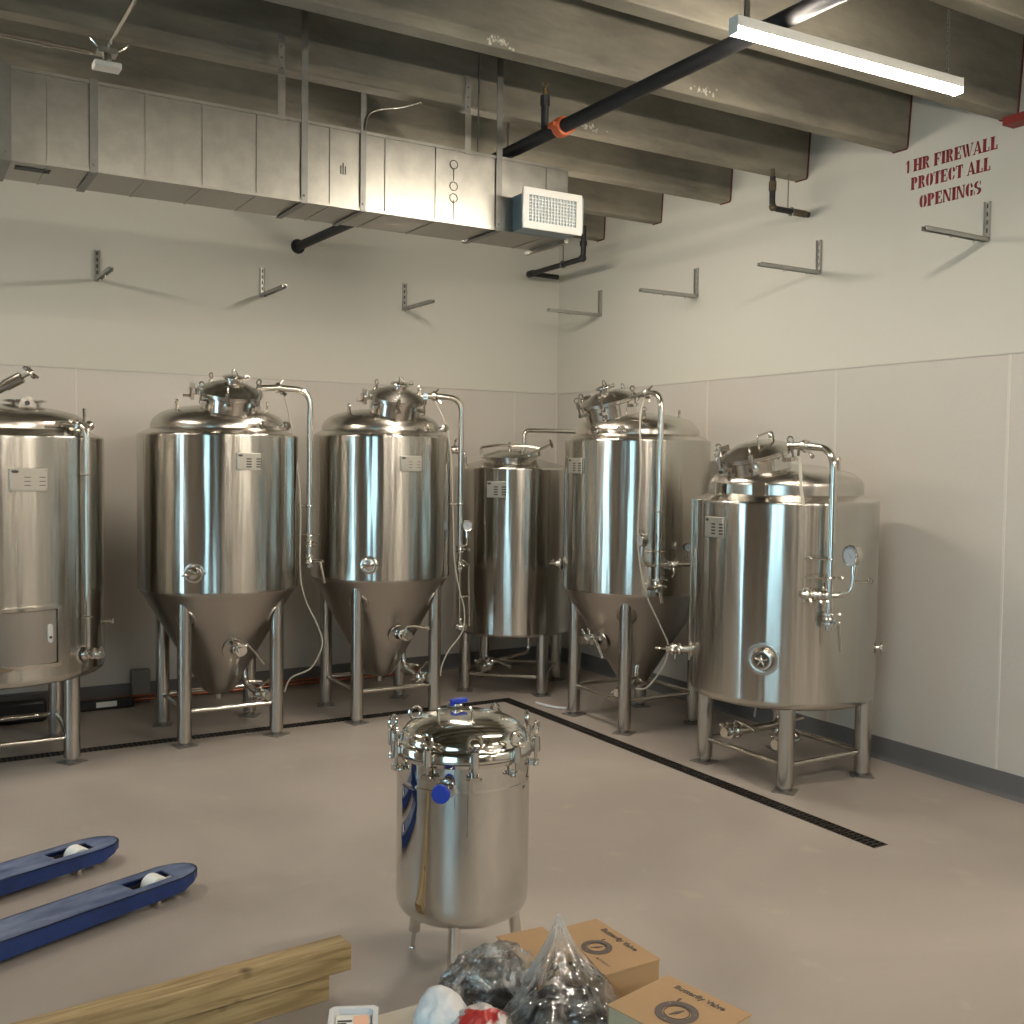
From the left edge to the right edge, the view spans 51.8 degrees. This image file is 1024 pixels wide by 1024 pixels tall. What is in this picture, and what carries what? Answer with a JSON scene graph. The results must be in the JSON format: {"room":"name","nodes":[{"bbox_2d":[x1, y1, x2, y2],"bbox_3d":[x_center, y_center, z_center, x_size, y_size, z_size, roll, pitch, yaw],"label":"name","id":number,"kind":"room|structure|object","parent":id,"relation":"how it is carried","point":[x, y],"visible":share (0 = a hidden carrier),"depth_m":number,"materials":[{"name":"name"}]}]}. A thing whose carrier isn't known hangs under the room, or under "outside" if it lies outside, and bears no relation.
{"room":"processing plant","nodes":[
{"label":"processing plant","id":0,"kind":"room"},
{"bbox_2d":[0,0,137,55],"bbox_3d":[-2.322,-2.193,2.958,3.036,0.356,2.855,-1,3,-31],"label":"conduit","id":1,"kind":"object","parent":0,"point":[45,43],"visible":0.65,"depth_m":4.72,"materials":[{"name":"silver metal"}]},
{"bbox_2d":[92,45,121,74],"bbox_3d":[-1.864,-2.079,4.850,0.120,0.091,0.080,-1,3,-31],"label":"ceiling sensor","id":2,"kind":"object","parent":1,"relation":"attached to","point":[105,65],"visible":1,"depth_m":4.83,"materials":[{"name":"white plastic"}]},
{"bbox_2d":[0,179,558,694],"bbox_3d":[-2.769,-0.698,7.853,7.610,4.400,0.156,-1,3,-31],"label":"wall","id":3,"kind":"structure","parent":0,"point":[181,294],"depth_m":8.17,"materials":[{"name":"paint"}]},
{"bbox_2d":[75,369,76,414],"bbox_3d":[-3.133,0.122,7.588,0.012,2.304,0.003,-1,3,-31],"label":"trim","id":4,"kind":"structure","parent":3,"relation":"attached to","point":[75,369],"depth_m":7.54,"materials":[{"name":"grey"}]},
{"bbox_2d":[94,250,113,281],"bbox_3d":[-2.846,-1.750,7.351,0.036,0.236,0.540,-1,3,-31],"label":"bracket","id":5,"kind":"object","parent":3,"relation":"attached to","point":[99,276],"visible":1,"depth_m":7.57,"materials":[{"name":"metal"}]},
{"bbox_2d":[260,268,286,296],"bbox_3d":[-1.806,-1.764,7.972,0.036,0.236,0.540,-1,3,-31],"label":"bracket","id":6,"kind":"object","parent":3,"relation":"attached to","point":[263,292],"visible":1,"depth_m":8.16,"materials":[{"name":"metal"}]},
{"bbox_2d":[0,645,549,709],"bbox_3d":[-2.748,1.336,7.867,7.310,0.136,0.030,-1,3,-31],"label":"baseboard","id":7,"kind":"structure","parent":3,"relation":"attached to","point":[451,662],"depth_m":8.50,"materials":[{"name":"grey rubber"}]},
{"bbox_2d":[0,363,555,394],"bbox_3d":[-2.724,-1.033,7.769,7.310,0.010,0.007,-1,3,-31],"label":"trim","id":8,"kind":"structure","parent":3,"relation":"attached to","point":[0,363],"depth_m":8.22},
{"bbox_2d":[402,283,434,310],"bbox_3d":[-0.765,-1.779,8.593,0.036,0.236,0.540,-1,3,-31],"label":"bracket","id":9,"kind":"object","parent":3,"relation":"attached to","point":[404,286],"visible":1,"depth_m":8.76,"materials":[{"name":"metal"}]},
{"bbox_2d":[511,392,514,647],"bbox_3d":[0.009,0.078,9.463,0.012,2.304,0.003,-1,3,-31],"label":"trim","id":10,"kind":"structure","parent":3,"relation":"attached to","point":[514,392],"depth_m":9.42,"materials":[{"name":"grey"}]},
{"bbox_2d":[555,394,556,463],"bbox_3d":[0.392,0.072,9.686,0.013,2.304,0.013,-1,3,-31],"label":"trim","id":11,"kind":"structure","parent":3,"relation":"attached to","point":[556,394],"depth_m":9.64,"materials":[{"name":"grey"}]},
{"bbox_2d":[291,0,846,253],"bbox_3d":[2.015,-1.877,2.336,0.201,0.324,14.115,-1,3,-31],"label":"pipe","id":12,"kind":"object","parent":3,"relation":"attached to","point":[562,126],"visible":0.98,"depth_m":4.74,"materials":[{"name":"black metal"}]},
{"bbox_2d":[0,660,1023,1023],"bbox_3d":[0.855,1.779,1.839,7.310,0.100,14.113,-1,3,-31],"label":"floor","id":13,"kind":"structure","parent":0,"point":[776,916],"depth_m":4.82,"materials":[{"name":"concrete"}]},
{"bbox_2d":[0,694,46,725],"bbox_3d":[-3.751,1.352,6.951,1.250,0.160,0.200,-1,3,-31],"label":"trunk","id":14,"kind":"object","parent":13,"relation":"on","point":[36,703],"visible":0.8,"depth_m":7.12,"materials":[{"name":"black plastic"}]},
{"bbox_2d":[0,366,113,765],"bbox_3d":[-3.071,0.311,6.274,1.269,2.321,1.262,-1,3,-31],"label":"tank","id":15,"kind":"object","parent":13,"relation":"on","point":[52,525],"visible":1,"depth_m":5.94,"materials":[{"name":"silver metal"}]},
{"bbox_2d":[11,470,46,489],"bbox_3d":[-2.652,-0.176,5.790,0.188,0.109,0.002,-2,4,-43],"label":"label","id":16,"kind":"object","parent":15,"relation":"attached to","point":[20,479],"depth_m":5.79,"materials":[{"name":"grey"}]},
{"bbox_2d":[0,836,196,960],"bbox_3d":[-2.027,0.964,3.997,0.749,1.254,1.542,3,3,38],"label":"jack","id":17,"kind":"object","parent":13,"relation":"on","point":[22,932],"visible":1,"depth_m":4.22,"materials":[{"name":"blue paint"}]},
{"bbox_2d":[80,696,133,711],"bbox_3d":[-2.934,1.380,7.574,0.410,0.070,0.072,-1,3,-31],"label":"power strip","id":18,"kind":"object","parent":13,"relation":"on","point":[126,701],"visible":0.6,"depth_m":7.56,"materials":[{"name":"black plastic"}]},
{"bbox_2d":[130,668,149,702],"bbox_3d":[-2.756,1.286,7.819,0.130,0.240,0.075,-1,3,-31],"label":"electrical box","id":19,"kind":"object","parent":13,"relation":"on","point":[139,678],"visible":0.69,"depth_m":7.79,"materials":[{"name":"grey plastic"}]},
{"bbox_2d":[137,369,325,748],"bbox_3d":[-1.924,0.270,6.968,1.066,2.370,1.022,3,3,40],"label":"conical fermenter","id":20,"kind":"object","parent":13,"relation":"on","point":[218,480],"visible":1,"depth_m":6.59,"materials":[{"name":"silver metal"}]},
{"bbox_2d":[238,454,261,468],"bbox_3d":[-1.624,-0.312,6.534,0.154,0.092,0.002,-1,3,-36],"label":"label","id":21,"kind":"object","parent":20,"relation":"attached to","point":[245,461],"depth_m":6.53,"materials":[{"name":"grey"}]},
{"bbox_2d":[165,976,328,1023],"bbox_3d":[-1.351,1.599,3.055,1.750,0.089,0.089,-1,3,-35],"label":"timber beam","id":22,"kind":"structure","parent":13,"relation":"on","point":[263,1007],"depth_m":3.40,"materials":[{"name":"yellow wood"}]},
{"bbox_2d":[10,935,350,1023],"bbox_3d":[-1.343,1.510,3.042,1.900,0.088,0.089,-1,3,-35],"label":"timber beam","id":23,"kind":"structure","parent":22,"relation":"on","point":[197,993],"depth_m":3.29,"materials":[{"name":"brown wood"}]},
{"bbox_2d":[310,377,472,725],"bbox_3d":[-0.895,0.243,7.650,1.120,2.388,1.010,-1,3,-31],"label":"conical fermenter","id":24,"kind":"object","parent":13,"relation":"on","point":[381,472],"visible":0.97,"depth_m":7.24,"materials":[{"name":"silver metal"}]},
{"bbox_2d":[0,698,887,847],"bbox_3d":[-1.737,1.593,5.016,6.118,0.091,3.565,-1,3,-31],"label":"drain","id":25,"kind":"object","parent":13,"relation":"on","point":[830,826],"visible":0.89,"depth_m":6.54,"materials":[{"name":"black metal"}]},
{"bbox_2d":[378,993,513,1023],"bbox_3d":[-0.034,1.339,1.571,0.920,0.780,0.905,-1,3,-31],"label":"work table","id":26,"kind":"object","parent":13,"relation":"on","point":[404,1015],"visible":0.02,"depth_m":1.94,"materials":[{"name":"white plastic"}]},
{"bbox_2d":[328,1005,377,1023],"bbox_3d":[-0.282,0.917,1.864,0.088,0.029,0.118,0,3,-6],"label":"plastic tray","id":27,"kind":"object","parent":26,"relation":"on","point":[365,1014],"visible":1,"depth_m":1.90,"materials":[{"name":"grey plastic"}]},
{"bbox_2d":[413,985,466,1023],"bbox_3d":[-0.125,0.882,1.839,0.100,0.103,0.099,0,3,-11],"label":"pouch","id":28,"kind":"object","parent":26,"relation":"on","point":[439,1004],"visible":0.84,"depth_m":1.82,"materials":[{"name":"grey plastic"}]},
{"bbox_2d":[451,1002,511,1023],"bbox_3d":[-0.051,0.890,1.803,0.114,0.091,0.115,-1,3,-31],"label":"bag","id":29,"kind":"object","parent":26,"relation":"on","point":[478,1013],"visible":0.99,"depth_m":1.79,"materials":[{"name":"red plastic"}]},
{"bbox_2d":[438,940,542,1022],"bbox_3d":[-0.034,0.862,1.937,0.152,0.135,0.191,2,3,31],"label":"bag","id":30,"kind":"object","parent":26,"relation":"on","point":[491,948],"visible":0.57,"depth_m":1.96,"materials":[{"name":"plastic"}]},
{"bbox_2d":[460,956,525,1009],"bbox_3d":[-0.036,0.873,1.938,0.132,0.105,0.101,-1,3,-31],"label":"wrapped part","id":31,"kind":"object","parent":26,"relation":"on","point":[492,973],"visible":0.68,"depth_m":1.91,"materials":[{"name":"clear plastic"}]},
{"bbox_2d":[497,927,571,994],"bbox_3d":[0.042,0.878,2.022,0.101,0.101,0.123,-1,3,-27],"label":"cardboard box","id":32,"kind":"object","parent":26,"relation":"on","point":[533,939],"visible":0.46,"depth_m":2.00,"materials":[{"name":"brown cardboard"}]},
{"bbox_2d":[503,912,618,1022],"bbox_3d":[0.084,0.831,1.845,0.256,0.209,0.169,-1,3,-36],"label":"plastic bag","id":33,"kind":"object","parent":26,"relation":"on","point":[584,973],"visible":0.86,"depth_m":1.90,"materials":[{"name":"clear plastic"}]},
{"bbox_2d":[513,982,607,1023],"bbox_3d":[0.084,0.882,1.842,0.186,0.099,0.107,-1,3,-31],"label":"black part","id":34,"kind":"object","parent":33,"relation":"in","point":[564,1003],"visible":0.99,"depth_m":1.82,"materials":[{"name":"black plastic"}]},
{"bbox_2d":[548,919,660,1021],"bbox_3d":[0.168,0.879,2.022,0.130,0.102,0.203,-1,3,-32],"label":"cardboard box","id":35,"kind":"object","parent":26,"relation":"on","point":[629,967],"visible":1,"depth_m":1.97,"materials":[{"name":"brown cardboard"}]},
{"bbox_2d":[607,975,751,1023],"bbox_3d":[0.282,0.892,1.789,0.161,0.102,0.181,-2,4,-42],"label":"cardboard box","id":36,"kind":"object","parent":26,"relation":"on","point":[666,1000],"visible":1,"depth_m":1.79,"materials":[{"name":"brown cardboard"}]},
{"bbox_2d":[388,697,539,991],"bbox_3d":[-0.178,1.151,3.810,0.558,0.951,0.536,-1,3,-31],"label":"tank","id":37,"kind":"object","parent":13,"relation":"on","point":[463,774],"visible":0.99,"depth_m":3.61,"materials":[{"name":"silver metal"}]},
{"bbox_2d":[451,428,576,696],"bbox_3d":[0.023,0.365,8.556,0.958,2.086,1.043,2,3,32],"label":"tank","id":38,"kind":"object","parent":13,"relation":"on","point":[513,499],"visible":0.91,"depth_m":8.13,"materials":[{"name":"silver metal"}]},
{"bbox_2d":[487,482,505,496],"bbox_3d":[-0.119,-0.171,8.043,0.149,0.109,0.002,2,3,16],"label":"label","id":39,"kind":"object","parent":38,"relation":"attached to","point":[494,489],"depth_m":8.04,"materials":[{"name":"grey"}]},
{"bbox_2d":[535,702,566,709],"bbox_3d":[0.284,1.437,7.810,0.284,0.020,0.044,3,3,38],"label":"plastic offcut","id":40,"kind":"object","parent":13,"relation":"on","point":[537,703],"visible":0.99,"depth_m":7.78,"materials":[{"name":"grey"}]},
{"bbox_2d":[549,380,710,735],"bbox_3d":[0.905,0.282,7.402,1.123,2.380,1.039,3,3,41],"label":"conical fermenter","id":41,"kind":"object","parent":13,"relation":"on","point":[632,477],"visible":0.95,"depth_m":7.03,"materials":[{"name":"silver metal"}]},
{"bbox_2d":[655,431,882,795],"bbox_3d":[1.630,0.535,6.167,1.116,2.008,1.245,-1,3,-31],"label":"tank","id":42,"kind":"object","parent":13,"relation":"on","point":[784,555],"visible":1,"depth_m":5.82,"materials":[{"name":"silver metal"}]},
{"bbox_2d":[706,518,722,536],"bbox_3d":[1.142,0.086,5.965,0.002,0.101,0.149,-1,3,-30],"label":"print","id":43,"kind":"object","parent":42,"relation":"attached to","point":[714,526],"depth_m":5.96,"materials":[{"name":"grey"}]},
{"bbox_2d":[556,63,1023,776],"bbox_3d":[4.084,-0.414,3.650,0.156,4.400,14.113,-1,3,-31],"label":"wall","id":44,"kind":"structure","parent":0,"point":[887,289],"depth_m":6.47,"materials":[{"name":"paint"}]},
{"bbox_2d":[0,18,732,204],"bbox_3d":[-1.575,-2.498,5.813,7.312,0.586,0.197,-1,3,-31],"label":"beam","id":45,"kind":"structure","parent":44,"relation":"attached to","point":[143,68],"depth_m":6.12,"materials":[{"name":"concrete"}]},
{"bbox_2d":[0,0,810,182],"bbox_3d":[-1.196,-2.464,5.178,7.312,0.586,0.197,-1,3,-31],"label":"beam","id":46,"kind":"structure","parent":44,"relation":"attached to","point":[344,54],"depth_m":5.51,"materials":[{"name":"concrete"}]},
{"bbox_2d":[547,290,602,316],"bbox_3d":[0.533,-1.776,8.901,0.540,0.236,0.036,-1,3,-31],"label":"bracket","id":47,"kind":"object","parent":44,"relation":"attached to","point":[600,293],"visible":1,"depth_m":8.96,"materials":[{"name":"metal"}]},
{"bbox_2d":[264,0,912,153],"bbox_3d":[-0.786,-2.427,4.492,7.312,0.586,0.197,-1,3,-31],"label":"beam","id":48,"kind":"structure","parent":44,"relation":"attached to","point":[580,38],"depth_m":5.27,"materials":[{"name":"concrete"}]},
{"bbox_2d":[572,213,605,241],"bbox_3d":[-2.375,-2.570,7.151,7.312,0.586,0.197,-1,3,-31],"label":"beam","id":49,"kind":"structure","parent":44,"relation":"attached to","point":[595,224],"depth_m":8.93,"materials":[{"name":"concrete"}]},
{"bbox_2d":[568,177,663,224],"bbox_3d":[-1.980,-2.534,6.490,7.312,0.586,0.197,-1,3,-31],"label":"beam","id":50,"kind":"structure","parent":44,"relation":"attached to","point":[600,199],"depth_m":8.10,"materials":[{"name":"concrete"}]},
{"bbox_2d":[639,268,698,298],"bbox_3d":[1.169,-1.718,7.836,0.540,0.236,0.036,-1,3,-31],"label":"bracket","id":51,"kind":"object","parent":44,"relation":"attached to","point":[695,294],"visible":1,"depth_m":7.91,"materials":[{"name":"metal"}]},
{"bbox_2d":[706,381,708,438],"bbox_3d":[1.447,0.167,7.929,0.004,2.304,0.016,-1,3,-31],"label":"trim","id":52,"kind":"structure","parent":44,"relation":"attached to","point":[707,381],"depth_m":7.88,"materials":[{"name":"grey"}]},
{"bbox_2d":[757,240,821,274],"bbox_3d":[1.792,-1.662,6.794,0.540,0.236,0.036,-1,3,-31],"label":"bracket","id":53,"kind":"object","parent":44,"relation":"attached to","point":[818,255],"visible":1,"depth_m":6.87,"materials":[{"name":"metal"}]},
{"bbox_2d":[769,168,810,217],"bbox_3d":[1.816,-2.080,6.905,0.354,0.280,0.064,-1,3,-31],"label":"pipe","id":54,"kind":"object","parent":44,"relation":"attached to","point":[772,183],"visible":1,"depth_m":6.84,"materials":[{"name":"black metal"}]},
{"bbox_2d":[557,351,1023,394],"bbox_3d":[4.023,-0.751,3.589,0.007,0.010,14.103,-1,3,-31],"label":"trim","id":55,"kind":"structure","parent":44,"relation":"attached to","point":[1018,351],"depth_m":6.85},
{"bbox_2d":[561,647,1023,803],"bbox_3d":[3.979,1.617,3.693,0.030,0.136,14.107,-1,3,-31],"label":"baseboard","id":56,"kind":"structure","parent":44,"relation":"attached to","point":[996,782],"depth_m":6.45,"materials":[{"name":"grey"}]},
{"bbox_2d":[582,0,1023,121],"bbox_3d":[-0.420,-2.394,3.879,7.312,0.586,0.197,-1,3,-31],"label":"beam","id":57,"kind":"structure","parent":44,"relation":"attached to","point":[989,57],"depth_m":5.21,"materials":[{"name":"concrete"}]},
{"bbox_2d":[826,370,837,721],"bbox_3d":[2.082,0.225,6.865,0.004,2.304,0.016,-1,3,-31],"label":"trim","id":58,"kind":"structure","parent":44,"relation":"attached to","point":[836,373],"depth_m":6.82,"materials":[{"name":"grey"}]},
{"bbox_2d":[906,136,997,206],"bbox_3d":[2.524,-1.944,6.085,0.002,0.299,0.604,-1,3,-31],"label":"wall sign","id":59,"kind":"object","parent":44,"relation":"attached to","point":[925,158],"visible":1,"depth_m":6.09,"materials":[{"name":"red paint"}]},
{"bbox_2d":[921,201,991,242],"bbox_3d":[2.422,-1.605,5.739,0.540,0.236,0.036,-1,3,-31],"label":"bracket","id":60,"kind":"object","parent":44,"relation":"attached to","point":[986,232],"visible":1,"depth_m":5.82,"materials":[{"name":"metal"}]},
{"bbox_2d":[929,0,1023,34],"bbox_3d":[-0.028,-2.358,3.223,7.312,0.586,0.197,-1,3,-31],"label":"beam","id":61,"kind":"structure","parent":44,"relation":"attached to","point":[1008,14],"depth_m":4.44,"materials":[{"name":"concrete"}]},
{"bbox_2d":[994,354,1011,768],"bbox_3d":[2.708,0.281,5.818,0.004,2.304,0.016,-1,3,-31],"label":"trim","id":62,"kind":"structure","parent":44,"relation":"attached to","point":[1010,355],"depth_m":5.82,"materials":[{"name":"grey"}]},
{"bbox_2d":[1002,111,1023,128],"bbox_3d":[2.756,-2.100,5.597,0.099,0.045,0.270,-1,3,-31],"label":"bracket","id":63,"kind":"object","parent":44,"relation":"attached to","point":[1016,120],"visible":1,"depth_m":5.65,"materials":[{"name":"red paint"}]},
{"bbox_3d":[0.914,-2.666,1.635,7.610,0.200,14.413,-1,3,-31],"label":"ceiling","id":64,"kind":"structure","parent":0,"visible":0},
{"bbox_2d":[276,10,308,218],"bbox_3d":[-1.077,-2.117,5.160,0.032,1.273,0.390,-1,3,-31],"label":"strap","id":65,"kind":"object","parent":64,"relation":"hanging from","point":[305,14],"visible":1,"depth_m":5.01,"materials":[{"name":"grey metal"}]},
{"bbox_2d":[4,65,568,255],"bbox_3d":[-2.053,-1.659,4.631,5.260,0.404,0.420,-1,3,-31],"label":"air duct","id":66,"kind":"object","parent":65,"relation":"hanging from","point":[152,145],"visible":0.99,"depth_m":4.93,"materials":[{"name":"grey metal"}]},
{"bbox_2d":[0,62,11,181],"bbox_3d":[-2.191,-1.665,4.519,0.045,0.398,0.390,-1,3,-31],"label":"strap","id":67,"kind":"object","parent":66,"relation":"attached to","point":[5,68],"visible":1,"depth_m":4.36,"materials":[{"name":"grey metal"}]},
{"bbox_2d":[76,78,97,191],"bbox_3d":[-1.894,-1.669,4.696,0.035,0.398,0.390,-1,3,-31],"label":"strap","id":68,"kind":"object","parent":66,"relation":"attached to","point":[93,83],"visible":1,"depth_m":4.54,"materials":[{"name":"grey metal"}]},
{"bbox_2d":[278,33,285,120],"bbox_3d":[-1.082,-2.044,4.952,0.036,0.400,0.007,-1,3,-31],"label":"strap","id":69,"kind":"object","parent":66,"relation":"on","point":[281,37],"visible":1,"depth_m":4.95,"materials":[{"name":"grey metal"}]},
{"bbox_2d":[332,93,365,225],"bbox_3d":[-0.824,-1.771,5.330,0.028,0.573,0.390,-1,3,-31],"label":"strap","id":70,"kind":"object","parent":66,"relation":"attached to","point":[363,95],"visible":1,"depth_m":5.17,"materials":[{"name":"grey metal"}]},
{"bbox_2d":[364,101,420,130],"bbox_3d":[-0.589,-1.973,5.242,0.317,0.205,0.014,-1,3,-35],"label":"wire","id":71,"kind":"object","parent":70,"relation":"attached to","point":[414,103],"visible":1,"depth_m":5.21,"materials":[{"name":"silver metal"}]},
{"bbox_2d":[464,75,470,154],"bbox_3d":[-0.228,-2.056,5.462,0.036,0.400,0.007,-1,3,-31],"label":"strap","id":72,"kind":"object","parent":66,"relation":"on","point":[467,78],"visible":1,"depth_m":5.46,"materials":[{"name":"grey metal"}]},
{"bbox_2d":[512,186,582,238],"bbox_3d":[0.173,-1.584,5.620,0.386,0.212,0.192,-1,3,-31],"label":"grille","id":73,"kind":"object","parent":66,"relation":"attached to","point":[535,211],"visible":1,"depth_m":5.56,"materials":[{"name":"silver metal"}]},
{"bbox_2d":[477,52,479,151],"bbox_3d":[-0.175,-2.320,5.601,0.014,0.885,0.010,-1,3,-31],"label":"rod","id":74,"kind":"object","parent":64,"relation":"hanging from","point":[478,52],"visible":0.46,"depth_m":5.60,"materials":[{"name":"grey metal"}]},
{"bbox_2d":[462,57,503,243],"bbox_3d":[-0.158,-2.130,5.709,0.035,1.273,0.390,-1,3,-31],"label":"strap","id":75,"kind":"object","parent":64,"relation":"hanging from","point":[500,61],"visible":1,"depth_m":5.56,"materials":[{"name":"grey metal"}]},
{"bbox_2d":[507,122,509,145],"bbox_3d":[-0.301,-2.334,6.598,0.054,0.952,1.228,-1,3,-31],"label":"strap","id":76,"kind":"object","parent":64,"relation":"hanging from","point":[508,124],"visible":0.02,"depth_m":6.12,"materials":[{"name":"grey metal"}]},
{"bbox_2d":[526,225,586,279],"bbox_3d":[0.482,-2.470,8.919,0.333,0.873,0.891,-1,3,-31],"label":"pipe offset","id":77,"kind":"object","parent":64,"relation":"hanging from","point":[540,272],"visible":0.96,"depth_m":8.77,"materials":[{"name":"black metal"}]},
{"bbox_2d":[728,0,963,96],"bbox_3d":[1.356,-2.216,4.145,1.233,0.917,0.054,-1,3,-29],"label":"linear light","id":78,"kind":"object","parent":64,"relation":"hanging from","point":[744,27],"visible":0.94,"depth_m":4.11,"materials":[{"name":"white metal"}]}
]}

